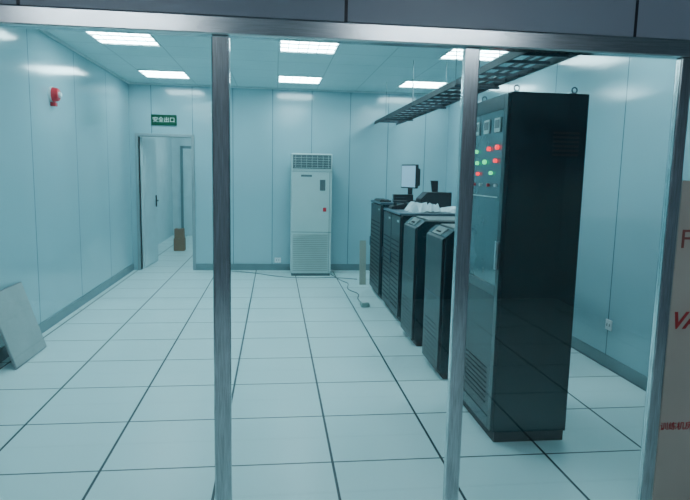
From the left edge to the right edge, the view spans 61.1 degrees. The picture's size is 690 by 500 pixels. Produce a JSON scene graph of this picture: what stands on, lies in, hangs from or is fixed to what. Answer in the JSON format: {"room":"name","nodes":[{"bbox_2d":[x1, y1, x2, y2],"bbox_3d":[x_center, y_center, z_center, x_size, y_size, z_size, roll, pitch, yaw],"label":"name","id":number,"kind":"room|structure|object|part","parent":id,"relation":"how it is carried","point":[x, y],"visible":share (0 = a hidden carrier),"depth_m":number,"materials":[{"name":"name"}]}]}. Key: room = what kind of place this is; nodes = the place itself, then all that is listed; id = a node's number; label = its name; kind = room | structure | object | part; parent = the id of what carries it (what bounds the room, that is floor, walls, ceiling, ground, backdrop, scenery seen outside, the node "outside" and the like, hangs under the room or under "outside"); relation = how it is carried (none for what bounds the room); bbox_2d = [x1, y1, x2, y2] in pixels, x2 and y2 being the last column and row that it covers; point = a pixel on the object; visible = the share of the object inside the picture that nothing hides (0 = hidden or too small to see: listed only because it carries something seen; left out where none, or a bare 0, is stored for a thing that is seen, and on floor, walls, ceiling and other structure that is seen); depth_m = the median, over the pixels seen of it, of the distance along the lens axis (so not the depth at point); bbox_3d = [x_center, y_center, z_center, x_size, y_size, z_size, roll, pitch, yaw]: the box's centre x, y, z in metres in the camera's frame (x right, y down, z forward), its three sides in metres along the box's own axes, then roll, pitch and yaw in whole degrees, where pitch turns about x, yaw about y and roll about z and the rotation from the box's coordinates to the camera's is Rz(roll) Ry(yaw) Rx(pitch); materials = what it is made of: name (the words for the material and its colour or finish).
{"room":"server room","nodes":[
{"label":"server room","id":0,"kind":"room"},
{"bbox_2d":[0,27,132,348],"bbox_3d":[-2.866,-0.623,5.339,0.100,2.810,7.050,0,8,-7],"label":"wall","id":1,"kind":"structure","parent":0,"point":[66,205],"depth_m":5.86,"materials":[{"name":"white paint"}]},
{"bbox_2d":[48,87,61,106],"bbox_3d":[-2.804,-1.490,5.673,0.100,0.185,0.150,0,8,-7],"label":"fire alarm","id":2,"kind":"object","parent":1,"relation":"attached to","point":[54,94],"visible":1,"depth_m":5.63,"materials":[{"name":"red plastic"}]},
{"bbox_2d":[0,263,133,362],"bbox_3d":[-2.845,0.714,5.571,0.012,0.100,6.950,0,8,-7],"label":"baseboard","id":3,"kind":"structure","parent":1,"relation":"attached to","point":[57,317],"depth_m":6.39,"materials":[{"name":"grey metal"}]},
{"bbox_2d":[37,29,129,83],"bbox_3d":[-2.781,-2.010,5.215,0.025,0.025,6.950,0,8,-7],"label":"trim","id":4,"kind":"structure","parent":1,"relation":"attached to","point":[47,33],"depth_m":6.44,"materials":[{"name":"grey metal"}]},
{"bbox_2d":[142,137,172,243],"bbox_3d":[-3.821,-1.423,11.290,0.100,2.810,4.900,0,8,-7],"label":"wall","id":5,"kind":"structure","parent":0,"point":[163,144],"depth_m":12.77,"materials":[{"name":"paint"}]},
{"bbox_2d":[171,137,190,234],"bbox_3d":[-3.123,-1.747,13.870,2.100,2.810,0.100,0,8,-7],"label":"wall","id":6,"kind":"structure","parent":0,"point":[176,143],"depth_m":13.73,"materials":[{"name":"paint"}]},
{"bbox_2d":[180,146,190,227],"bbox_3d":[-3.391,-1.387,13.815,0.960,2.100,0.040,0,8,-7],"label":"trim","id":7,"kind":"structure","parent":6,"relation":"attached to","point":[181,147],"depth_m":13.71,"materials":[{"name":"grey metal"}]},
{"bbox_2d":[183,148,191,234],"bbox_3d":[-3.392,-1.361,13.826,0.840,2.035,0.025,0,8,-7],"label":"door","id":8,"kind":"structure","parent":6,"relation":"in","point":[187,163],"depth_m":13.77,"materials":[{"name":"grey metal"}]},
{"bbox_2d":[46,30,528,93],"bbox_3d":[-0.850,-2.396,7.985,7.000,0.100,12.050,0,8,-7],"label":"ceiling","id":9,"kind":"structure","parent":0,"point":[253,63],"depth_m":6.84,"materials":[{"name":"tile"}]},
{"bbox_2d":[84,31,161,46],"bbox_3d":[-2.159,-2.069,5.713,0.600,0.012,0.600,0,8,-7],"label":"recessed light","id":10,"kind":"object","parent":9,"relation":"in","point":[107,42],"visible":0.75,"depth_m":5.74,"materials":[{"name":"white plastic"}]},
{"bbox_2d":[137,69,190,78],"bbox_3d":[-2.413,-2.352,7.829,0.600,0.012,0.600,0,8,-7],"label":"recessed light","id":11,"kind":"object","parent":9,"relation":"in","point":[154,72],"visible":1,"depth_m":7.81,"materials":[{"name":"white plastic"}]},
{"bbox_2d":[278,75,322,83],"bbox_3d":[-0.625,-2.342,8.045,0.600,0.012,0.600,0,8,-7],"label":"recessed light","id":12,"kind":"object","parent":9,"relation":"in","point":[304,78],"visible":1,"depth_m":8.01,"materials":[{"name":"white plastic"}]},
{"bbox_2d":[278,41,339,54],"bbox_3d":[-0.372,-2.060,5.929,0.600,0.012,0.600,0,8,-7],"label":"recessed light","id":13,"kind":"object","parent":9,"relation":"in","point":[288,50],"visible":0.67,"depth_m":5.95,"materials":[{"name":"white plastic"}]},
{"bbox_2d":[397,80,448,88],"bbox_3d":[1.092,-2.334,8.252,0.600,0.012,0.600,0,8,-7],"label":"recessed light","id":14,"kind":"object","parent":9,"relation":"in","point":[428,84],"visible":0.98,"depth_m":8.22,"materials":[{"name":"white plastic"}]},
{"bbox_2d":[437,49,508,61],"bbox_3d":[1.346,-2.051,6.136,0.600,0.012,0.600,0,8,-7],"label":"recessed light","id":15,"kind":"object","parent":9,"relation":"in","point":[443,57],"visible":0.5,"depth_m":6.15,"materials":[{"name":"white plastic"}]},
{"bbox_2d":[374,49,577,124],"bbox_3d":[1.033,-1.768,5.877,0.400,0.520,6.590,0,8,-7],"label":"cable tray","id":16,"kind":"object","parent":9,"relation":"hanging from","point":[495,64],"visible":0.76,"depth_m":5.00,"materials":[{"name":"black paint"}]},
{"bbox_3d":[0.761,-1.861,6.548,0.008,0.520,0.008,0,8,-7],"label":"hanger rod","id":17,"kind":"part","parent":16,"relation":"part of","materials":[{"name":"silver metal"}]},
{"bbox_3d":[0.950,-1.651,4.973,0.007,0.520,0.007,3,8,15],"label":"hanger rod","id":18,"kind":"part","parent":16,"relation":"part of","materials":[{"name":"silver metal"}]},
{"bbox_3d":[1.029,-1.567,5.903,0.012,0.015,6.590,0,8,-7],"label":"rail","id":19,"kind":"part","parent":16,"relation":"part of","materials":[{"name":"grey metal"}]},
{"bbox_2d":[393,57,545,121],"bbox_3d":[1.121,-1.569,5.919,0.040,0.017,6.400,0,8,-7],"label":"power cable","id":20,"kind":"object","parent":16,"relation":"on","point":[539,58],"visible":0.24,"depth_m":4.51,"materials":[{"name":"black plastic"}]},
{"bbox_2d":[128,84,448,269],"bbox_3d":[-0.811,-1.081,9.156,5.090,2.810,0.100,0,8,-7],"label":"wall","id":21,"kind":"structure","parent":0,"point":[267,126],"depth_m":9.08,"materials":[{"name":"white paint"}]},
{"bbox_2d":[140,137,158,267],"bbox_3d":[-3.123,-0.766,9.391,0.085,2.010,0.770,1,7,-3],"label":"door","id":22,"kind":"structure","parent":21,"relation":"in","point":[149,200],"depth_m":9.28,"materials":[{"name":"paint"}]},
{"bbox_3d":[-3.121,-0.826,9.383,0.006,1.550,0.530,1,7,-3],"label":"panel","id":23,"kind":"part","parent":22,"relation":"part of","materials":[{"name":"paint"}]},
{"bbox_2d":[151,114,176,125],"bbox_3d":[-2.711,-1.947,8.745,0.370,0.155,0.034,0,8,-7],"label":"exit sign","id":24,"kind":"object","parent":21,"relation":"attached to","point":[156,119],"visible":1,"depth_m":8.73,"materials":[{"name":"green plastic"}]},
{"bbox_2d":[135,133,195,269],"bbox_3d":[-2.740,-0.726,8.972,0.870,2.075,0.140,0,8,-7],"label":"trim","id":25,"kind":"structure","parent":21,"relation":"attached to","point":[137,148],"depth_m":8.88,"materials":[{"name":"metal"}]},
{"bbox_2d":[275,258,280,262],"bbox_3d":[-1.064,0.160,9.235,0.100,0.080,0.012,0,8,-7],"label":"wall outlet","id":26,"kind":"object","parent":21,"relation":"attached to","point":[277,260],"visible":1,"depth_m":9.23,"materials":[{"name":"white plastic"}]},
{"bbox_2d":[130,82,428,94],"bbox_3d":[-0.775,-2.453,8.914,4.840,0.025,0.025,0,8,-7],"label":"trim","id":27,"kind":"structure","parent":21,"relation":"attached to","point":[130,82],"depth_m":8.89,"materials":[{"name":"grey metal"}]},
{"bbox_2d":[196,264,369,269],"bbox_3d":[-0.372,0.272,9.333,3.938,0.100,0.012,0,8,-7],"label":"baseboard","id":28,"kind":"structure","parent":21,"relation":"attached to","point":[198,266],"depth_m":9.22,"materials":[{"name":"grey metal"}]},
{"bbox_2d":[0,235,660,499],"bbox_3d":[-0.624,0.808,5.977,7.000,0.100,16.900,0,8,-7],"label":"floor","id":29,"kind":"structure","parent":0,"point":[332,399],"depth_m":3.79,"materials":[{"name":"tile"}]},
{"bbox_2d":[0,282,46,369],"bbox_3d":[-2.630,0.592,4.701,0.196,0.575,0.600,0,8,-7],"label":"tile","id":30,"kind":"structure","parent":29,"relation":"on","point":[20,332],"depth_m":4.68,"materials":[{"name":"white tile"}]},
{"bbox_2d":[174,237,185,250],"bbox_3d":[-3.193,-0.114,11.286,0.200,0.240,0.202,0,8,-7],"label":"cardboard box","id":31,"kind":"object","parent":29,"relation":"on","point":[179,243],"visible":0.86,"depth_m":11.19,"materials":[{"name":"brown cardboard"}]},
{"bbox_2d":[174,228,184,237],"bbox_3d":[-3.189,-0.323,11.258,0.170,0.182,0.172,0,8,-7],"label":"cardboard box","id":32,"kind":"object","parent":31,"relation":"on","point":[178,232],"visible":1,"depth_m":11.18,"materials":[{"name":"brown cardboard"}]},
{"bbox_2d":[232,271,356,279],"bbox_3d":[-0.934,0.382,8.729,2.238,0.011,0.221,3,8,13],"label":"cable","id":33,"kind":"object","parent":29,"relation":"on","point":[232,271],"visible":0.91,"depth_m":8.62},
{"bbox_2d":[290,153,332,275],"bbox_3d":[-0.521,-0.536,8.859,0.600,1.820,0.416,0,8,-7],"label":"air conditioner","id":34,"kind":"object","parent":29,"relation":"on","point":[311,174],"visible":1,"depth_m":8.67,"materials":[{"name":"white metal"}]},
{"bbox_2d":[293,234,327,270],"bbox_3d":[-0.520,0.041,8.738,0.520,0.546,0.008,0,8,-7],"label":"grille","id":35,"kind":"object","parent":34,"relation":"attached to","point":[310,251],"depth_m":8.74,"materials":[{"name":"white metal"}]},
{"bbox_2d":[293,154,330,168],"bbox_3d":[-0.482,-1.294,8.565,0.560,0.200,0.006,0,8,-7],"label":"vent","id":36,"kind":"object","parent":34,"relation":"attached to","point":[300,161],"depth_m":8.56,"materials":[{"name":"white metal"}]},
{"bbox_3d":[-0.330,-0.956,8.627,0.080,0.160,0.007,0,8,-7],"label":"control panel","id":37,"kind":"part","parent":34,"relation":"part of","materials":[{"name":"grey plastic"}]},
{"bbox_2d":[0,4,689,499],"bbox_3d":[0.013,0.208,2.264,4.890,2.080,0.064,0,8,-7],"label":"window frame","id":38,"kind":"structure","parent":29,"relation":"on","point":[220,28],"depth_m":2.20,"materials":[{"name":"metal"}]},
{"bbox_3d":[-0.464,0.208,2.207,0.064,1.955,0.036,0,8,-7],"label":"post","id":39,"kind":"part","parent":38,"relation":"part of","materials":[{"name":"metal"}]},
{"bbox_3d":[0.455,0.213,2.318,0.060,1.955,0.036,0,8,-7],"label":"post","id":40,"kind":"part","parent":38,"relation":"part of","materials":[{"name":"metal"}]},
{"bbox_3d":[1.316,0.217,2.422,0.052,1.955,0.036,0,8,-7],"label":"post","id":41,"kind":"part","parent":38,"relation":"part of","materials":[{"name":"metal"}]},
{"bbox_2d":[652,181,689,499],"bbox_3d":[1.775,0.454,2.496,0.870,1.475,0.009,0,8,-7],"label":"sign board","id":42,"kind":"object","parent":38,"relation":"attached to","point":[671,481],"visible":1,"depth_m":2.47,"materials":[{"name":"white plastic"}]},
{"bbox_2d":[331,274,360,301],"bbox_3d":[0.051,0.508,7.927,0.112,0.011,2.060,0,8,-12],"label":"cable","id":43,"kind":"object","parent":29,"relation":"on","point":[331,274],"visible":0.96,"depth_m":7.78,"materials":[{"name":"grey rubber"}]},
{"bbox_2d":[359,240,365,284],"bbox_3d":[0.248,0.175,8.173,0.090,0.619,0.085,0,8,-7],"label":"board","id":44,"kind":"object","parent":29,"relation":"on","point":[362,255],"visible":1,"depth_m":8.16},
{"bbox_2d":[360,300,369,306],"bbox_3d":[0.230,0.629,6.837,0.100,0.065,0.120,0,8,-7],"label":"power adapter","id":45,"kind":"object","parent":29,"relation":"on","point":[364,303],"visible":1,"depth_m":6.79,"materials":[{"name":"grey plastic"}]},
{"bbox_2d":[369,200,408,298],"bbox_3d":[0.772,-0.025,7.546,0.822,1.200,0.730,0,8,-7],"label":"cabinet","id":46,"kind":"object","parent":29,"relation":"on","point":[377,208],"visible":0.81,"depth_m":7.33,"materials":[{"name":"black metal"}]},
{"bbox_3d":[0.393,-0.036,7.500,0.025,1.100,0.704,0,8,-7],"label":"cabinet door","id":47,"kind":"part","parent":46,"relation":"part of","materials":[{"name":"black metal"}]},
{"bbox_2d":[374,198,390,201],"bbox_3d":[0.477,-0.636,7.430,0.140,0.030,0.420,0,8,-7],"label":"keyboard","id":48,"kind":"object","parent":46,"relation":"on","point":[376,199],"visible":1,"depth_m":7.24,"materials":[{"name":"black plastic"}]},
{"bbox_3d":[0.790,-0.607,7.471,0.810,0.025,0.730,0,8,-7],"label":"panel","id":49,"kind":"part","parent":46,"relation":"part of","materials":[{"name":"black metal"}]},
{"bbox_2d":[393,194,412,202],"bbox_3d":[0.715,-0.638,7.213,0.240,0.100,0.102,0,8,-7],"label":"desktop computer","id":50,"kind":"object","parent":46,"relation":"on","point":[408,197],"visible":0.69,"depth_m":7.17,"materials":[{"name":"black plastic"}]},
{"bbox_2d":[401,164,420,201],"bbox_3d":[0.825,-0.851,7.434,0.170,0.470,0.310,-3,9,-31],"label":"monitor","id":51,"kind":"object","parent":46,"relation":"on","point":[410,175],"visible":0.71,"depth_m":7.38,"materials":[{"name":"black plastic"}]},
{"bbox_2d":[382,208,454,321],"bbox_3d":[0.893,0.136,6.536,0.822,1.150,0.930,0,8,-7],"label":"base cabinet","id":52,"kind":"object","parent":29,"relation":"on","point":[394,219],"visible":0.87,"depth_m":6.26,"materials":[{"name":"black metal"}]},
{"bbox_3d":[0.487,0.093,6.715,0.025,1.050,0.444,0,8,-7],"label":"cabinet door","id":53,"kind":"part","parent":52,"relation":"part of","materials":[{"name":"grey plastic"}]},
{"bbox_3d":[0.541,0.154,6.263,0.025,1.050,0.444,0,8,-7],"label":"cabinet door","id":54,"kind":"part","parent":52,"relation":"part of","materials":[{"name":"grey plastic"}]},
{"bbox_2d":[389,200,406,208],"bbox_3d":[0.607,-0.521,6.688,0.180,0.100,0.180,0,8,-7],"label":"telephone","id":55,"kind":"object","parent":52,"relation":"on","point":[402,204],"visible":0.98,"depth_m":6.60,"materials":[{"name":"black plastic"}]},
{"bbox_3d":[0.910,-0.422,6.463,0.810,0.025,0.930,0,8,-7],"label":"panel","id":56,"kind":"part","parent":52,"relation":"part of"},
{"bbox_2d":[404,201,440,211],"bbox_3d":[0.851,-0.468,6.318,0.372,0.100,0.409,0,8,-7],"label":"plastic bag","id":57,"kind":"object","parent":52,"relation":"on","point":[413,206],"visible":1,"depth_m":6.19,"materials":[{"name":"white plastic"}]},
{"bbox_2d":[416,181,451,207],"bbox_3d":[0.984,-0.636,6.739,0.440,0.330,0.240,0,8,-7],"label":"printer","id":58,"kind":"object","parent":52,"relation":"on","point":[443,199],"visible":0.76,"depth_m":6.64,"materials":[{"name":"black plastic"}]},
{"bbox_2d":[431,181,437,191],"bbox_3d":[1.030,-0.736,6.741,0.090,0.130,0.020,0,8,-7],"label":"paper tray","id":59,"kind":"object","parent":58,"relation":"on","point":[434,184],"depth_m":6.73,"materials":[{"name":"black plastic"}]},
{"bbox_2d":[440,206,455,212],"bbox_3d":[1.181,-0.443,6.358,0.293,0.054,0.404,0,8,-7],"label":"pile","id":60,"kind":"object","parent":52,"relation":"on","point":[452,209],"visible":0.59,"depth_m":6.32,"materials":[{"name":"white paper"}]},
{"bbox_2d":[401,216,454,345],"bbox_3d":[0.978,0.275,5.487,0.803,1.150,0.502,0,8,-7],"label":"base cabinet","id":61,"kind":"object","parent":29,"relation":"on","point":[416,229],"visible":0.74,"depth_m":5.25,"materials":[{"name":"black metal"}]},
{"bbox_3d":[0.640,-0.265,5.385,0.064,0.055,0.240,0,8,-7],"label":"control panel","id":62,"kind":"part","parent":61,"relation":"part of","materials":[{"name":"grey plastic"}]},
{"bbox_2d":[422,224,454,378],"bbox_3d":[1.078,0.387,4.650,0.803,1.150,0.502,0,8,-7],"label":"base cabinet","id":63,"kind":"object","parent":29,"relation":"on","point":[440,238],"visible":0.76,"depth_m":4.44,"materials":[{"name":"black metal"}]},
{"bbox_3d":[0.741,-0.153,4.549,0.064,0.055,0.240,0,8,-7],"label":"control panel","id":64,"kind":"part","parent":63,"relation":"part of","materials":[{"name":"grey plastic"}]},
{"bbox_2d":[463,85,589,441],"bbox_3d":[1.045,0.073,3.598,0.483,2.043,0.624,0,8,-7],"label":"tall cabinet","id":65,"kind":"object","parent":29,"relation":"on","point":[530,149],"visible":0.92,"depth_m":3.32,"materials":[{"name":"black metal"}]},
{"bbox_3d":[0.826,0.589,3.642,0.012,0.720,0.520,0,8,-7],"label":"panel","id":66,"kind":"part","parent":65,"relation":"part of","materials":[{"name":"grey plastic"}]},
{"bbox_3d":[0.845,-0.318,3.523,0.012,0.990,0.520,0,8,-7],"label":"instrument panel","id":67,"kind":"part","parent":65,"relation":"part of","materials":[{"name":"grey metal"}]},
{"bbox_3d":[0.833,0.064,3.573,0.020,1.920,0.620,0,8,-7],"label":"cabinet door","id":68,"kind":"part","parent":65,"relation":"part of","materials":[{"name":"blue metal"}]},
{"bbox_3d":[0.849,0.032,3.281,0.018,0.160,0.020,0,8,-7],"label":"door handle","id":69,"kind":"part","parent":65,"relation":"part of","materials":[{"name":"metal"}]},
{"bbox_2d":[552,131,579,155],"bbox_3d":[1.217,-0.584,3.215,0.150,0.132,0.004,0,8,-7],"label":"vent","id":70,"kind":"object","parent":65,"relation":"attached to","point":[564,143],"depth_m":3.21,"materials":[{"name":"black metal"}]},
{"bbox_2d":[0,0,689,39],"bbox_3d":[-0.141,-1.186,2.060,7.000,0.730,0.060,0,8,-7],"label":"wall","id":71,"kind":"structure","parent":0,"point":[665,19],"depth_m":2.14,"materials":[{"name":"grey metal"}]},
{"bbox_2d":[445,55,689,376],"bbox_3d":[2.088,-0.598,5.936,0.100,2.810,7.050,0,8,-7],"label":"wall","id":72,"kind":"structure","parent":0,"point":[631,99],"depth_m":4.67,"materials":[{"name":"white paint"}]},
{"bbox_2d":[450,56,540,94],"bbox_3d":[2.049,-1.986,5.797,0.025,0.025,6.950,0,8,-7],"label":"trim","id":73,"kind":"structure","parent":72,"relation":"attached to","point":[536,56],"depth_m":6.90,"materials":[{"name":"grey metal"}]},
{"bbox_2d":[605,319,612,330],"bbox_3d":[2.163,0.615,4.791,0.012,0.086,0.086,0,8,-7],"label":"wall outlet","id":74,"kind":"object","parent":72,"relation":"attached to","point":[608,325],"visible":1,"depth_m":4.79,"materials":[{"name":"white plastic"}]},
{"bbox_2d":[571,336,662,396],"bbox_3d":[1.998,0.738,6.155,0.012,0.100,6.950,0,8,-7],"label":"baseboard","id":75,"kind":"structure","parent":72,"relation":"attached to","point":[621,369],"depth_m":4.74,"materials":[{"name":"grey metal"}]}
]}

